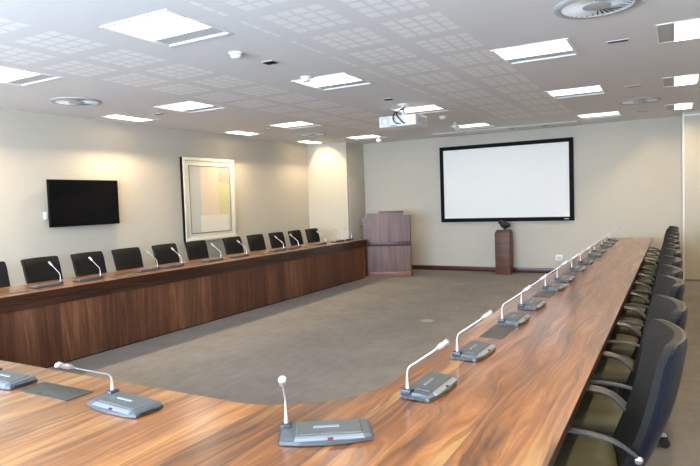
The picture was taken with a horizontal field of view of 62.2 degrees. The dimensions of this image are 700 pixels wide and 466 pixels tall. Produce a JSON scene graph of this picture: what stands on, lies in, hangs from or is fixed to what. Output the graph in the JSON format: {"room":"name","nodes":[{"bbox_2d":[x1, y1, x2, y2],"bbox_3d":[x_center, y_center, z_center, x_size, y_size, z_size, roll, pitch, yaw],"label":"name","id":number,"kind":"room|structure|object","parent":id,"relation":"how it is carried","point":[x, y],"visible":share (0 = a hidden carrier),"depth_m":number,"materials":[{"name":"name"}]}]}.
{"room":"conference room","nodes":[
{"label":"conference room","id":0,"kind":"room"},
{"bbox_2d":[0,108,309,285],"bbox_3d":[-3.887,-0.174,7.469,0.100,2.800,13.640,0,4,29],"label":"wall","id":1,"kind":"structure","parent":0,"point":[271,177],"depth_m":8.48,"materials":[{"name":"beige paint"}]},
{"bbox_2d":[44,179,119,227],"bbox_3d":[-3.588,-0.406,7.795,0.097,0.610,1.081,0,4,29],"label":"tv","id":2,"kind":"object","parent":1,"relation":"attached to","point":[70,202],"visible":1,"depth_m":7.72,"materials":[{"name":"black plastic"}]},
{"bbox_2d":[179,157,236,241],"bbox_3d":[-2.399,-0.576,9.948,0.069,1.390,1.250,0,4,29],"label":"framed picture","id":3,"kind":"object","parent":1,"relation":"attached to","point":[207,185],"visible":0.93,"depth_m":9.86,"materials":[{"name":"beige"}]},
{"bbox_2d":[189,166,231,232],"bbox_3d":[-2.377,-0.576,9.936,0.002,1.102,0.972,0,4,29],"label":"artwork","id":4,"kind":"object","parent":3,"relation":"attached to","point":[210,193],"depth_m":9.92},
{"bbox_2d":[307,142,363,240],"bbox_3d":[-0.280,-0.565,12.805,0.980,2.750,0.780,0,4,29],"label":"column","id":5,"kind":"structure","parent":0,"point":[330,166],"depth_m":12.44,"materials":[{"name":"grey paint"}]},
{"bbox_2d":[349,178,365,238],"bbox_3d":[0.201,-0.194,12.592,0.066,2.000,0.690,0,4,29],"label":"door","id":6,"kind":"structure","parent":5,"relation":"in","point":[356,185],"depth_m":12.53,"materials":[{"name":"beige wood"}]},
{"bbox_2d":[0,0,699,144],"bbox_3d":[-0.514,-1.560,5.478,7.940,0.050,13.840,0,4,29],"label":"ceiling","id":7,"kind":"structure","parent":0,"point":[415,53],"depth_m":5.28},
{"bbox_2d":[0,65,62,85],"bbox_3d":[-3.114,-1.487,5.297,0.636,0.117,0.636,0,4,29],"label":"ceiling light","id":8,"kind":"object","parent":7,"relation":"attached to","point":[8,75],"visible":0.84,"depth_m":5.45,"materials":[{"name":"white plastic"}]},
{"bbox_2d":[0,67,24,76],"bbox_3d":[-3.151,-1.484,5.231,0.574,0.006,0.422,0,4,29],"label":"diffuser","id":9,"kind":"object","parent":8,"relation":"attached to","point":[4,72],"depth_m":5.41,"materials":[{"name":"white plastic"}]},
{"bbox_2d":[50,97,102,105],"bbox_3d":[-3.135,-1.500,6.651,0.550,0.016,0.550,0,4,29],"label":"ceiling vent","id":10,"kind":"object","parent":7,"relation":"in","point":[67,101],"visible":1,"depth_m":6.61,"materials":[{"name":"grey metal"}]},
{"bbox_2d":[102,114,156,121],"bbox_3d":[-3.015,-1.687,7.971,0.374,0.216,0.644,0,4,29],"label":"ceiling light","id":11,"kind":"object","parent":7,"relation":"attached to","point":[116,116],"visible":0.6,"depth_m":8.04,"materials":[{"name":"white plastic"}]},
{"bbox_2d":[100,9,232,46],"bbox_3d":[-1.281,-1.485,4.087,0.636,0.117,0.636,0,4,29],"label":"ceiling light","id":12,"kind":"object","parent":7,"relation":"attached to","point":[165,27],"visible":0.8,"depth_m":4.16,"materials":[{"name":"white plastic"}]},
{"bbox_2d":[122,12,197,33],"bbox_3d":[-1.319,-1.481,4.021,0.574,0.006,0.422,0,4,29],"label":"diffuser","id":13,"kind":"object","parent":12,"relation":"attached to","point":[165,22],"depth_m":4.13,"materials":[{"name":"white plastic"}]},
{"bbox_2d":[155,101,227,112],"bbox_3d":[-1.998,-1.634,7.291,0.636,0.117,0.636,0,4,29],"label":"ceiling light","id":14,"kind":"object","parent":7,"relation":"attached to","point":[189,106],"visible":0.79,"depth_m":7.42,"materials":[{"name":"white plastic"}]},
{"bbox_2d":[174,102,200,106],"bbox_3d":[-2.035,-1.631,7.225,0.574,0.006,0.422,0,4,29],"label":"diffuser","id":15,"kind":"object","parent":14,"relation":"attached to","point":[189,104],"depth_m":7.41,"materials":[{"name":"white plastic"}]},
{"bbox_2d":[229,51,242,59],"bbox_3d":[-0.938,-1.458,4.782,0.116,0.050,0.116,0,4,29],"label":"smoke detector","id":16,"kind":"object","parent":7,"relation":"attached to","point":[236,55],"visible":1,"depth_m":4.75,"materials":[{"name":"white plastic"}]},
{"bbox_2d":[224,130,263,135],"bbox_3d":[-1.840,-1.842,10.070,0.374,0.216,0.644,0,4,29],"label":"ceiling light","id":17,"kind":"object","parent":7,"relation":"attached to","point":[240,132],"visible":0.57,"depth_m":10.17,"materials":[{"name":"white plastic"}]},
{"bbox_2d":[262,60,278,64],"bbox_3d":[-0.704,-1.503,5.118,0.120,0.013,0.100,0,4,29],"label":"ceiling sensor","id":18,"kind":"object","parent":7,"relation":"attached to","point":[269,62],"visible":1,"depth_m":5.09,"materials":[{"name":"grey plastic"}]},
{"bbox_2d":[268,121,322,128],"bbox_3d":[-0.867,-1.784,9.311,0.636,0.117,0.636,0,4,29],"label":"ceiling light","id":19,"kind":"object","parent":7,"relation":"attached to","point":[300,124],"visible":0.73,"depth_m":9.46,"materials":[{"name":"white plastic"}]},
{"bbox_2d":[300,76,311,81],"bbox_3d":[-0.436,-1.530,5.781,0.116,0.050,0.116,0,4,29],"label":"smoke detector","id":20,"kind":"object","parent":7,"relation":"attached to","point":[304,78],"visible":1,"depth_m":5.75,"materials":[{"name":"white plastic"}]},
{"bbox_2d":[297,132,326,136],"bbox_3d":[-0.701,-1.802,10.630,0.550,0.016,0.550,0,4,29],"label":"ceiling vent","id":21,"kind":"object","parent":7,"relation":"in","point":[310,134],"visible":1,"depth_m":10.56,"materials":[{"name":"grey metal"}]},
{"bbox_2d":[296,140,327,143],"bbox_3d":[-0.783,-1.981,11.960,0.374,0.216,0.644,0,4,29],"label":"ceiling light","id":22,"kind":"object","parent":7,"relation":"attached to","point":[305,141],"visible":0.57,"depth_m":12.07,"materials":[{"name":"white plastic"}]},
{"bbox_2d":[291,72,373,90],"bbox_3d":[-0.175,-1.631,6.064,0.636,0.117,0.636,0,4,29],"label":"ceiling light","id":23,"kind":"object","parent":7,"relation":"attached to","point":[340,80],"visible":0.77,"depth_m":6.18,"materials":[{"name":"white plastic"}]},
{"bbox_2d":[311,74,350,82],"bbox_3d":[-0.212,-1.627,5.998,0.574,0.006,0.422,0,4,29],"label":"diffuser","id":24,"kind":"object","parent":23,"relation":"attached to","point":[342,77],"depth_m":6.15,"materials":[{"name":"white plastic"}]},
{"bbox_2d":[345,134,387,139],"bbox_3d":[0.328,-1.941,11.444,0.636,0.117,0.636,0,4,29],"label":"ceiling light","id":25,"kind":"object","parent":7,"relation":"attached to","point":[364,137],"visible":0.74,"depth_m":11.59,"materials":[{"name":"white plastic"}]},
{"bbox_2d":[379,103,427,130],"bbox_3d":[0.705,-1.543,7.652,0.523,0.305,0.508,0,4,29],"label":"projector","id":26,"kind":"object","parent":7,"relation":"hanging from","point":[404,121],"visible":1,"depth_m":7.52,"materials":[{"name":"white plastic"}]},
{"bbox_2d":[380,117,389,126],"bbox_3d":[0.460,-1.445,7.559,0.135,0.106,0.006,0,4,29],"label":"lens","id":27,"kind":"object","parent":26,"relation":"attached to","point":[384,121],"depth_m":7.55,"materials":[{"name":"white glass"}]},
{"bbox_2d":[418,117,425,123],"bbox_3d":[0.932,-1.462,7.527,0.005,0.070,0.285,0,4,29],"label":"grille","id":28,"kind":"object","parent":26,"relation":"attached to","point":[421,120],"depth_m":7.53,"materials":[{"name":"grey plastic"}]},
{"bbox_2d":[392,104,450,113],"bbox_3d":[1.005,-1.786,8.171,0.636,0.117,0.636,0,4,29],"label":"ceiling light","id":29,"kind":"object","parent":7,"relation":"attached to","point":[427,108],"visible":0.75,"depth_m":8.30,"materials":[{"name":"white plastic"}]},
{"bbox_2d":[452,122,457,128],"bbox_3d":[1.759,-1.793,9.701,0.110,0.102,0.110,0,4,29],"label":"ceiling spotlight","id":30,"kind":"object","parent":7,"relation":"attached to","point":[455,126],"visible":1,"depth_m":9.67,"materials":[{"name":"white plastic"}]},
{"bbox_2d":[450,123,494,129],"bbox_3d":[2.165,-1.939,10.244,0.636,0.117,0.636,0,4,29],"label":"ceiling light","id":31,"kind":"object","parent":7,"relation":"attached to","point":[476,125],"visible":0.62,"depth_m":10.39,"materials":[{"name":"white plastic"}]},
{"bbox_2d":[433,121,581,136],"bbox_3d":[2.894,-1.938,10.869,2.640,0.018,0.600,0,4,29],"label":"ceiling vent","id":32,"kind":"object","parent":7,"relation":"attached to","point":[567,123],"visible":1,"depth_m":10.76,"materials":[{"name":"white metal"}]},
{"bbox_2d":[490,38,579,64],"bbox_3d":[1.633,-1.641,5.097,0.636,0.117,0.636,0,4,29],"label":"ceiling light","id":33,"kind":"object","parent":7,"relation":"attached to","point":[559,48],"visible":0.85,"depth_m":5.20,"materials":[{"name":"white plastic"}]},
{"bbox_2d":[502,40,568,53],"bbox_3d":[1.596,-1.637,5.031,0.574,0.006,0.422,0,4,29],"label":"diffuser","id":34,"kind":"object","parent":33,"relation":"attached to","point":[558,45],"depth_m":5.15,"materials":[{"name":"white plastic"}]},
{"bbox_2d":[545,85,606,98],"bbox_3d":[2.798,-1.794,7.178,0.636,0.117,0.636,0,4,29],"label":"ceiling light","id":35,"kind":"object","parent":7,"relation":"attached to","point":[597,89],"visible":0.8,"depth_m":7.31,"materials":[{"name":"white plastic"}]},
{"bbox_2d":[553,86,598,91],"bbox_3d":[2.761,-1.791,7.112,0.574,0.006,0.422,0,4,29],"label":"diffuser","id":36,"kind":"object","parent":35,"relation":"attached to","point":[595,88],"depth_m":7.26,"materials":[{"name":"white plastic"}]},
{"bbox_2d":[553,0,641,18],"bbox_3d":[1.646,-1.514,3.870,0.550,0.016,0.550,0,4,29],"label":"ceiling vent","id":37,"kind":"object","parent":7,"relation":"in","point":[568,9],"visible":1,"depth_m":3.90,"materials":[{"name":"grey metal"}]},
{"bbox_2d":[576,111,622,119],"bbox_3d":[4.041,-1.958,9.399,0.636,0.117,0.636,0,4,29],"label":"ceiling light","id":38,"kind":"object","parent":7,"relation":"attached to","point":[614,113],"visible":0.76,"depth_m":9.53,"materials":[{"name":"white plastic"}]},
{"bbox_2d":[606,38,628,43],"bbox_3d":[2.222,-1.591,4.817,0.170,0.007,0.070,0,4,29],"label":"ceiling vent","id":39,"kind":"object","parent":7,"relation":"in","point":[621,40],"visible":1,"depth_m":4.81,"materials":[{"name":"white metal"}]},
{"bbox_2d":[618,97,661,104],"bbox_3d":[4.002,-1.822,8.018,0.550,0.016,0.550,0,4,29],"label":"ceiling vent","id":40,"kind":"object","parent":7,"relation":"in","point":[643,100],"visible":1,"depth_m":7.98,"materials":[{"name":"grey metal"}]},
{"bbox_2d":[656,18,699,43],"bbox_3d":[2.628,-1.697,4.571,0.374,0.216,0.644,0,4,29],"label":"ceiling light","id":41,"kind":"object","parent":7,"relation":"attached to","point":[689,29],"visible":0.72,"depth_m":4.79,"materials":[{"name":"white plastic"}]},
{"bbox_2d":[665,102,694,110],"bbox_3d":[4.948,-2.003,8.716,0.374,0.216,0.644,0,4,29],"label":"ceiling light","id":42,"kind":"object","parent":7,"relation":"attached to","point":[683,105],"visible":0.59,"depth_m":8.92,"materials":[{"name":"white plastic"}]},
{"bbox_2d":[662,74,699,86],"bbox_3d":[3.793,-1.851,6.652,0.374,0.216,0.644,0,4,29],"label":"ceiling light","id":43,"kind":"object","parent":7,"relation":"attached to","point":[694,78],"visible":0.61,"depth_m":6.86,"materials":[{"name":"white plastic"}]},
{"bbox_2d":[47,269,699,465],"bbox_3d":[-0.416,1.269,5.632,7.940,0.120,13.840,0,4,29],"label":"floor","id":44,"kind":"structure","parent":0,"point":[357,337],"depth_m":6.08,"materials":[{"name":"beige carpet"}]},
{"bbox_2d":[0,261,9,287],"bbox_3d":[-3.526,0.805,5.946,0.734,0.984,0.605,-1,3,21],"label":"chair","id":45,"kind":"object","parent":44,"relation":"on","point":[4,277],"visible":0.09,"depth_m":6.20,"materials":[{"name":"black leather"}]},
{"bbox_2d":[20,256,62,283],"bbox_3d":[-3.225,0.766,6.484,0.734,0.984,0.605,-1,3,20],"label":"chair","id":46,"kind":"object","parent":44,"relation":"on","point":[38,269],"visible":0.34,"depth_m":6.57,"materials":[{"name":"black leather"}]},
{"bbox_2d":[70,251,106,276],"bbox_3d":[-2.931,0.727,7.009,0.734,0.984,0.605,-1,3,20],"label":"chair","id":47,"kind":"object","parent":44,"relation":"on","point":[82,265],"visible":0.3,"depth_m":7.09,"materials":[{"name":"black leather"}]},
{"bbox_2d":[111,247,143,270],"bbox_3d":[-2.654,0.690,7.504,0.734,0.984,0.605,-1,3,21],"label":"chair","id":48,"kind":"object","parent":44,"relation":"on","point":[124,258],"visible":0.27,"depth_m":7.60,"materials":[{"name":"black leather"}]},
{"bbox_2d":[151,243,179,264],"bbox_3d":[-2.336,0.648,8.073,0.734,0.984,0.605,-1,3,22],"label":"chair","id":49,"kind":"object","parent":44,"relation":"on","point":[163,253],"visible":0.29,"depth_m":8.17,"materials":[{"name":"black leather"}]},
{"bbox_2d":[184,240,208,260],"bbox_3d":[-2.040,0.609,8.601,0.734,0.984,0.605,-1,3,21],"label":"chair","id":50,"kind":"object","parent":44,"relation":"on","point":[198,249],"visible":0.25,"depth_m":8.70,"materials":[{"name":"black leather"}]},
{"bbox_2d":[222,236,243,254],"bbox_3d":[-1.639,0.556,9.318,0.734,0.984,0.605,-1,3,21],"label":"chair","id":51,"kind":"object","parent":44,"relation":"on","point":[231,246],"visible":0.27,"depth_m":9.42,"materials":[{"name":"black leather"}]},
{"bbox_2d":[246,234,265,251],"bbox_3d":[-1.350,0.518,9.834,0.734,0.984,0.605,-1,3,22],"label":"chair","id":52,"kind":"object","parent":44,"relation":"on","point":[256,242],"visible":0.28,"depth_m":9.94,"materials":[{"name":"black leather"}]},
{"bbox_2d":[268,232,285,247],"bbox_3d":[-1.058,0.480,10.355,0.734,0.984,0.605,-1,3,22],"label":"chair","id":53,"kind":"object","parent":44,"relation":"on","point":[275,243],"visible":0.23,"depth_m":10.46,"materials":[{"name":"black leather"}]},
{"bbox_2d":[288,230,303,245],"bbox_3d":[-0.773,0.442,10.864,0.734,0.984,0.604,-1,3,20],"label":"chair","id":54,"kind":"object","parent":44,"relation":"on","point":[296,234],"visible":0.22,"depth_m":10.97,"materials":[{"name":"black leather"}]},
{"bbox_2d":[305,228,320,242],"bbox_3d":[-0.488,0.405,11.373,0.734,0.984,0.605,-1,3,23],"label":"chair","id":55,"kind":"object","parent":44,"relation":"on","point":[312,236],"visible":0.27,"depth_m":11.49,"materials":[{"name":"black leather"}]},
{"bbox_2d":[0,238,652,465],"bbox_3d":[0.088,0.766,6.536,5.620,0.750,9.470,0,4,29],"label":"conference table","id":56,"kind":"object","parent":44,"relation":"on","point":[518,404],"visible":0.83,"depth_m":2.42,"materials":[{"name":"brown wood"}]},
{"bbox_2d":[0,290,27,295],"bbox_3d":[-3.182,0.563,5.406,0.124,0.004,0.330,0,4,29],"label":"hatch","id":57,"kind":"object","parent":56,"relation":"on","point":[21,291],"visible":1,"depth_m":5.44,"materials":[{"name":"black plastic"}]},
{"bbox_2d":[0,368,37,389],"bbox_3d":[-1.556,0.543,2.538,0.298,0.238,0.198,0,4,29],"label":"microphone","id":58,"kind":"object","parent":56,"relation":"on","point":[9,380],"visible":1,"depth_m":2.53,"materials":[{"name":"grey plastic"}]},
{"bbox_2d":[29,261,63,288],"bbox_3d":[-3.076,0.416,5.830,0.198,0.238,0.298,0,4,29],"label":"microphone","id":59,"kind":"object","parent":56,"relation":"on","point":[60,282],"visible":1,"depth_m":5.79,"materials":[{"name":"grey plastic"}]},
{"bbox_2d":[17,382,93,400],"bbox_3d":[-1.232,0.658,2.421,0.330,0.004,0.124,0,4,29],"label":"hatch","id":60,"kind":"object","parent":56,"relation":"on","point":[46,389],"visible":1,"depth_m":2.41,"materials":[{"name":"grey metal"}]},
{"bbox_2d":[72,257,103,281],"bbox_3d":[-2.847,0.386,6.239,0.198,0.238,0.298,0,4,29],"label":"microphone","id":61,"kind":"object","parent":56,"relation":"on","point":[100,276],"visible":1,"depth_m":6.20,"materials":[{"name":"grey plastic"}]},
{"bbox_2d":[54,362,162,417],"bbox_3d":[-0.892,0.561,2.139,0.298,0.199,0.251,0,4,33],"label":"microphone","id":62,"kind":"object","parent":56,"relation":"on","point":[116,402],"visible":1,"depth_m":2.16,"materials":[{"name":"grey plastic"}]},
{"bbox_2d":[112,273,138,277],"bbox_3d":[-2.539,0.478,6.555,0.124,0.004,0.330,0,4,29],"label":"hatch","id":63,"kind":"object","parent":56,"relation":"on","point":[132,273],"visible":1,"depth_m":6.54,"materials":[{"name":"black plastic"}]},
{"bbox_2d":[134,250,159,272],"bbox_3d":[-2.457,0.335,6.936,0.198,0.238,0.298,0,4,29],"label":"microphone","id":64,"kind":"object","parent":56,"relation":"on","point":[147,251],"visible":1,"depth_m":6.92,"materials":[{"name":"grey plastic"}]},
{"bbox_2d":[160,247,184,268],"bbox_3d":[-2.262,0.309,7.284,0.198,0.238,0.298,0,4,29],"label":"microphone","id":65,"kind":"object","parent":56,"relation":"on","point":[181,263],"visible":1,"depth_m":7.27,"materials":[{"name":"grey plastic"}]},
{"bbox_2d":[202,243,223,261],"bbox_3d":[-1.906,0.262,7.920,0.198,0.238,0.298,0,4,29],"label":"microphone","id":66,"kind":"object","parent":56,"relation":"on","point":[220,258],"visible":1,"depth_m":7.88,"materials":[{"name":"grey plastic"}]},
{"bbox_2d":[229,240,248,257],"bbox_3d":[-1.638,0.227,8.398,0.198,0.238,0.298,0,4,29],"label":"microphone","id":67,"kind":"object","parent":56,"relation":"on","point":[246,254],"visible":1,"depth_m":8.36,"materials":[{"name":"grey plastic"}]},
{"bbox_2d":[269,236,285,251],"bbox_3d":[-1.190,0.167,9.200,0.198,0.238,0.298,0,4,29],"label":"microphone","id":68,"kind":"object","parent":56,"relation":"on","point":[283,248],"visible":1,"depth_m":9.16,"materials":[{"name":"grey plastic"}]},
{"bbox_2d":[285,234,299,249],"bbox_3d":[-0.985,0.140,9.565,0.198,0.238,0.298,0,4,29],"label":"microphone","id":69,"kind":"object","parent":56,"relation":"on","point":[298,246],"visible":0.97,"depth_m":9.52,"materials":[{"name":"grey plastic"}]},
{"bbox_2d":[312,231,326,244],"bbox_3d":[-0.575,0.086,10.297,0.198,0.238,0.298,0,4,29],"label":"microphone","id":70,"kind":"object","parent":56,"relation":"on","point":[316,231],"visible":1,"depth_m":10.24,"materials":[{"name":"grey plastic"}]},
{"bbox_2d":[278,375,373,445],"bbox_3d":[-0.079,0.531,1.818,0.298,0.238,0.198,-2,3,-4],"label":"microphone","id":71,"kind":"object","parent":56,"relation":"on","point":[329,432],"visible":1,"depth_m":1.82,"materials":[{"name":"grey plastic"}]},
{"bbox_2d":[399,339,456,401],"bbox_3d":[0.342,0.493,2.256,0.198,0.238,0.298,0,4,31],"label":"microphone","id":72,"kind":"object","parent":56,"relation":"on","point":[431,386],"visible":1,"depth_m":2.20,"materials":[{"name":"grey plastic"}]},
{"bbox_2d":[451,310,495,361],"bbox_3d":[0.624,0.456,2.760,0.198,0.238,0.298,0,4,32],"label":"microphone","id":73,"kind":"object","parent":56,"relation":"on","point":[475,350],"visible":1,"depth_m":2.70,"materials":[{"name":"grey plastic"}]},
{"bbox_2d":[479,324,516,338],"bbox_3d":[0.825,0.543,3.219,0.124,0.004,0.330,0,4,29],"label":"hatch","id":74,"kind":"object","parent":56,"relation":"on","point":[496,331],"visible":1,"depth_m":3.20,"materials":[{"name":"black plastic"}]},
{"bbox_2d":[497,285,531,325],"bbox_3d":[1.010,0.405,3.449,0.198,0.238,0.298,0,4,30],"label":"microphone","id":75,"kind":"object","parent":56,"relation":"on","point":[512,318],"visible":1,"depth_m":3.38,"materials":[{"name":"grey plastic"}]},
{"bbox_2d":[517,274,547,309],"bbox_3d":[1.253,0.372,3.884,0.198,0.238,0.298,0,4,31],"label":"microphone","id":76,"kind":"object","parent":56,"relation":"on","point":[529,304],"visible":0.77,"depth_m":3.81,"materials":[{"name":"grey plastic"}]},
{"bbox_2d":[533,290,556,297],"bbox_3d":[1.473,0.458,4.377,0.124,0.004,0.330,0,4,29],"label":"hatch","id":77,"kind":"object","parent":56,"relation":"on","point":[543,294],"visible":1,"depth_m":4.35,"materials":[{"name":"black plastic"}]},
{"bbox_2d":[541,260,567,290],"bbox_3d":[1.653,0.320,4.598,0.198,0.238,0.298,0,4,32],"label":"microphone","id":78,"kind":"object","parent":56,"relation":"on","point":[551,286],"visible":0.89,"depth_m":4.52,"materials":[{"name":"grey plastic"}]},
{"bbox_2d":[554,254,577,281],"bbox_3d":[1.897,0.288,5.034,0.198,0.238,0.298,0,4,30],"label":"microphone","id":79,"kind":"object","parent":56,"relation":"on","point":[561,278],"visible":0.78,"depth_m":4.96,"materials":[{"name":"grey plastic"}]},
{"bbox_2d":[562,272,578,275],"bbox_3d":[2.049,0.382,5.404,0.124,0.004,0.330,0,4,29],"label":"hatch","id":80,"kind":"object","parent":56,"relation":"on","point":[565,273],"visible":0.77,"depth_m":5.43,"materials":[{"name":"black plastic"}]},
{"bbox_2d":[569,246,590,270],"bbox_3d":[2.268,0.239,5.697,0.198,0.238,0.298,0,3,27],"label":"microphone","id":81,"kind":"object","parent":56,"relation":"on","point":[573,267],"visible":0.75,"depth_m":5.61,"materials":[{"name":"grey plastic"}]},
{"bbox_2d":[578,242,597,263],"bbox_3d":[2.561,0.200,6.219,0.198,0.238,0.298,0,4,27],"label":"microphone","id":82,"kind":"object","parent":56,"relation":"on","point":[581,261],"visible":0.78,"depth_m":6.13,"materials":[{"name":"grey plastic"}]},
{"bbox_2d":[587,236,605,256],"bbox_3d":[2.950,0.149,6.916,0.198,0.238,0.298,0,4,28],"label":"microphone","id":83,"kind":"object","parent":56,"relation":"on","point":[590,254],"visible":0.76,"depth_m":6.83,"materials":[{"name":"grey plastic"}]},
{"bbox_2d":[592,234,608,252],"bbox_3d":[3.179,0.118,7.324,0.198,0.238,0.298,0,4,31],"label":"microphone","id":84,"kind":"object","parent":56,"relation":"on","point":[594,250],"visible":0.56,"depth_m":7.25,"materials":[{"name":"grey plastic"}]},
{"bbox_2d":[600,230,614,246],"bbox_3d":[3.584,0.065,8.047,0.198,0.238,0.298,0,4,29],"label":"microphone","id":85,"kind":"object","parent":56,"relation":"on","point":[601,244],"visible":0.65,"depth_m":7.96,"materials":[{"name":"grey plastic"}]},
{"bbox_2d":[603,228,617,243],"bbox_3d":[3.793,0.037,8.421,0.198,0.238,0.298,0,4,31],"label":"microphone","id":86,"kind":"object","parent":56,"relation":"on","point":[604,242],"visible":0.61,"depth_m":8.35,"materials":[{"name":"grey plastic"}]},
{"bbox_2d":[607,225,621,240],"bbox_3d":[4.129,-0.007,9.021,0.198,0.238,0.298,0,4,31],"label":"microphone","id":87,"kind":"object","parent":56,"relation":"on","point":[609,238],"visible":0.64,"depth_m":8.94,"materials":[{"name":"grey plastic"}]},
{"bbox_2d":[363,210,412,276],"bbox_3d":[0.759,0.198,11.616,0.930,1.285,0.472,-1,3,9],"label":"lectern","id":88,"kind":"object","parent":44,"relation":"on","point":[387,234],"visible":0.99,"depth_m":11.39,"materials":[{"name":"brown wood"}]},
{"bbox_2d":[420,319,433,321],"bbox_3d":[0.948,1.076,7.128,0.170,0.008,0.170,0,4,29],"label":"floor outlet","id":89,"kind":"object","parent":44,"relation":"on","point":[423,320],"visible":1,"depth_m":7.13,"materials":[{"name":"grey metal"}]},
{"bbox_2d":[495,231,513,274],"bbox_3d":[2.980,0.373,11.222,0.284,0.825,0.260,0,4,29],"label":"pedestal","id":90,"kind":"object","parent":44,"relation":"on","point":[503,239],"visible":0.97,"depth_m":11.11,"materials":[{"name":"brown wood"}]},
{"bbox_2d":[496,220,510,230],"bbox_3d":[2.965,-0.141,11.192,0.247,0.206,0.180,0,4,29],"label":"bird sculpture","id":91,"kind":"object","parent":90,"relation":"on","point":[503,224],"visible":1,"depth_m":11.14,"materials":[{"name":"black metal"}]},
{"bbox_2d":[553,319,687,465],"bbox_3d":[0.901,0.853,2.266,0.734,0.984,0.605,-1,3,23],"label":"chair","id":92,"kind":"object","parent":44,"relation":"on","point":[648,408],"visible":0.83,"depth_m":2.19,"materials":[{"name":"black fabric"}]},
{"bbox_2d":[570,295,687,436],"bbox_3d":[1.201,0.814,2.784,0.734,0.984,0.605,-1,3,19],"label":"chair","id":93,"kind":"object","parent":44,"relation":"on","point":[598,413],"visible":0.27,"depth_m":2.70,"materials":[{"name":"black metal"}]},
{"bbox_2d":[591,275,684,447],"bbox_3d":[1.580,0.764,3.462,0.734,0.984,0.605,-1,3,20],"label":"chair","id":94,"kind":"object","parent":44,"relation":"on","point":[607,369],"visible":0.25,"depth_m":3.37,"materials":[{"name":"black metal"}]},
{"bbox_2d":[600,255,681,386],"bbox_3d":[2.169,0.686,4.514,0.734,0.984,0.605,-1,3,21],"label":"chair","id":95,"kind":"object","parent":44,"relation":"on","point":[667,260],"visible":0.15,"depth_m":4.43,"materials":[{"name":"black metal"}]},
{"bbox_2d":[603,264,681,395],"bbox_3d":[1.855,0.727,3.967,0.734,0.984,0.605,-1,3,23],"label":"chair","id":96,"kind":"object","parent":44,"relation":"on","point":[621,349],"visible":0.09,"depth_m":3.88,"materials":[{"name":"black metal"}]},
{"bbox_2d":[619,248,681,318],"bbox_3d":[2.487,0.645,5.078,0.734,0.984,0.605,-1,3,19],"label":"chair","id":97,"kind":"object","parent":44,"relation":"on","point":[666,251],"visible":0.14,"depth_m":4.95,"materials":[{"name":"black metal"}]},
{"bbox_2d":[625,243,679,304],"bbox_3d":[2.775,0.606,5.600,0.734,0.984,0.605,-1,3,23],"label":"chair","id":98,"kind":"object","parent":44,"relation":"on","point":[630,299],"visible":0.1,"depth_m":5.45,"materials":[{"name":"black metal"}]},
{"bbox_2d":[631,238,679,294],"bbox_3d":[3.076,0.566,6.142,0.734,0.984,0.605,-1,3,20],"label":"chair","id":99,"kind":"object","parent":44,"relation":"on","point":[667,240],"visible":0.1,"depth_m":6.13,"materials":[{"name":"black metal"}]},
{"bbox_2d":[635,235,678,285],"bbox_3d":[3.378,0.526,6.681,0.734,0.984,0.605,-1,3,23],"label":"chair","id":100,"kind":"object","parent":44,"relation":"on","point":[668,236],"visible":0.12,"depth_m":6.67,"materials":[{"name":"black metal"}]},
{"bbox_2d":[637,231,679,276],"bbox_3d":[3.690,0.486,7.223,0.734,0.984,0.604,-1,3,23],"label":"chair","id":101,"kind":"object","parent":44,"relation":"on","point":[669,232],"visible":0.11,"depth_m":7.20,"materials":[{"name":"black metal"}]},
{"bbox_2d":[640,228,678,270],"bbox_3d":[3.995,0.445,7.783,0.734,0.984,0.605,-1,3,19],"label":"chair","id":102,"kind":"object","parent":44,"relation":"on","point":[668,229],"visible":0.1,"depth_m":7.83,"materials":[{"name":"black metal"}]},
{"bbox_2d":[642,226,678,265],"bbox_3d":[4.301,0.405,8.317,0.734,0.984,0.605,-1,3,22],"label":"chair","id":103,"kind":"object","parent":44,"relation":"on","point":[673,227],"visible":0.09,"depth_m":8.15,"materials":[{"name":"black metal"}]},
{"bbox_2d":[363,116,682,271],"bbox_3d":[2.882,-0.630,11.535,7.940,2.800,0.100,0,4,29],"label":"wall","id":104,"kind":"structure","parent":0,"point":[628,174],"depth_m":10.84,"materials":[{"name":"beige paint"}]},
{"bbox_2d":[439,137,573,221],"bbox_3d":[3.002,-0.993,11.353,2.590,1.536,0.047,0,4,29],"label":"projection screen","id":105,"kind":"object","parent":104,"relation":"attached to","point":[531,180],"visible":0.99,"depth_m":11.29,"materials":[{"name":"white fabric"}]},
{"bbox_2d":[412,265,682,276],"bbox_3d":[3.064,0.723,11.466,6.115,0.095,0.018,0,4,29],"label":"baseboard","id":106,"kind":"structure","parent":104,"relation":"attached to","point":[421,267],"depth_m":11.75,"materials":[{"name":"brown wood"}]},
{"bbox_2d":[556,255,562,260],"bbox_3d":[3.948,0.467,10.954,0.124,0.110,0.014,0,4,29],"label":"wall socket","id":107,"kind":"object","parent":104,"relation":"attached to","point":[558,257],"visible":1,"depth_m":10.95,"materials":[{"name":"white plastic"}]},
{"bbox_2d":[684,111,699,278],"bbox_3d":[5.850,-0.600,9.554,0.625,2.750,0.460,0,4,29],"label":"wall","id":108,"kind":"structure","parent":0,"point":[691,123],"depth_m":9.45,"materials":[{"name":"grey paint"}]},
{"bbox_2d":[682,113,699,280],"bbox_3d":[5.733,-0.585,9.356,0.637,2.750,0.026,0,4,29],"label":"trim","id":109,"kind":"structure","parent":108,"relation":"attached to","point":[682,113],"depth_m":9.51,"materials":[{"name":"white paint"}]},
{"bbox_2d":[685,279,699,280],"bbox_3d":[5.788,0.772,9.421,0.613,0.030,0.010,0,4,29],"label":"trim","id":110,"kind":"structure","parent":108,"relation":"attached to","point":[685,279],"depth_m":9.51,"materials":[{"name":"brown wood"}]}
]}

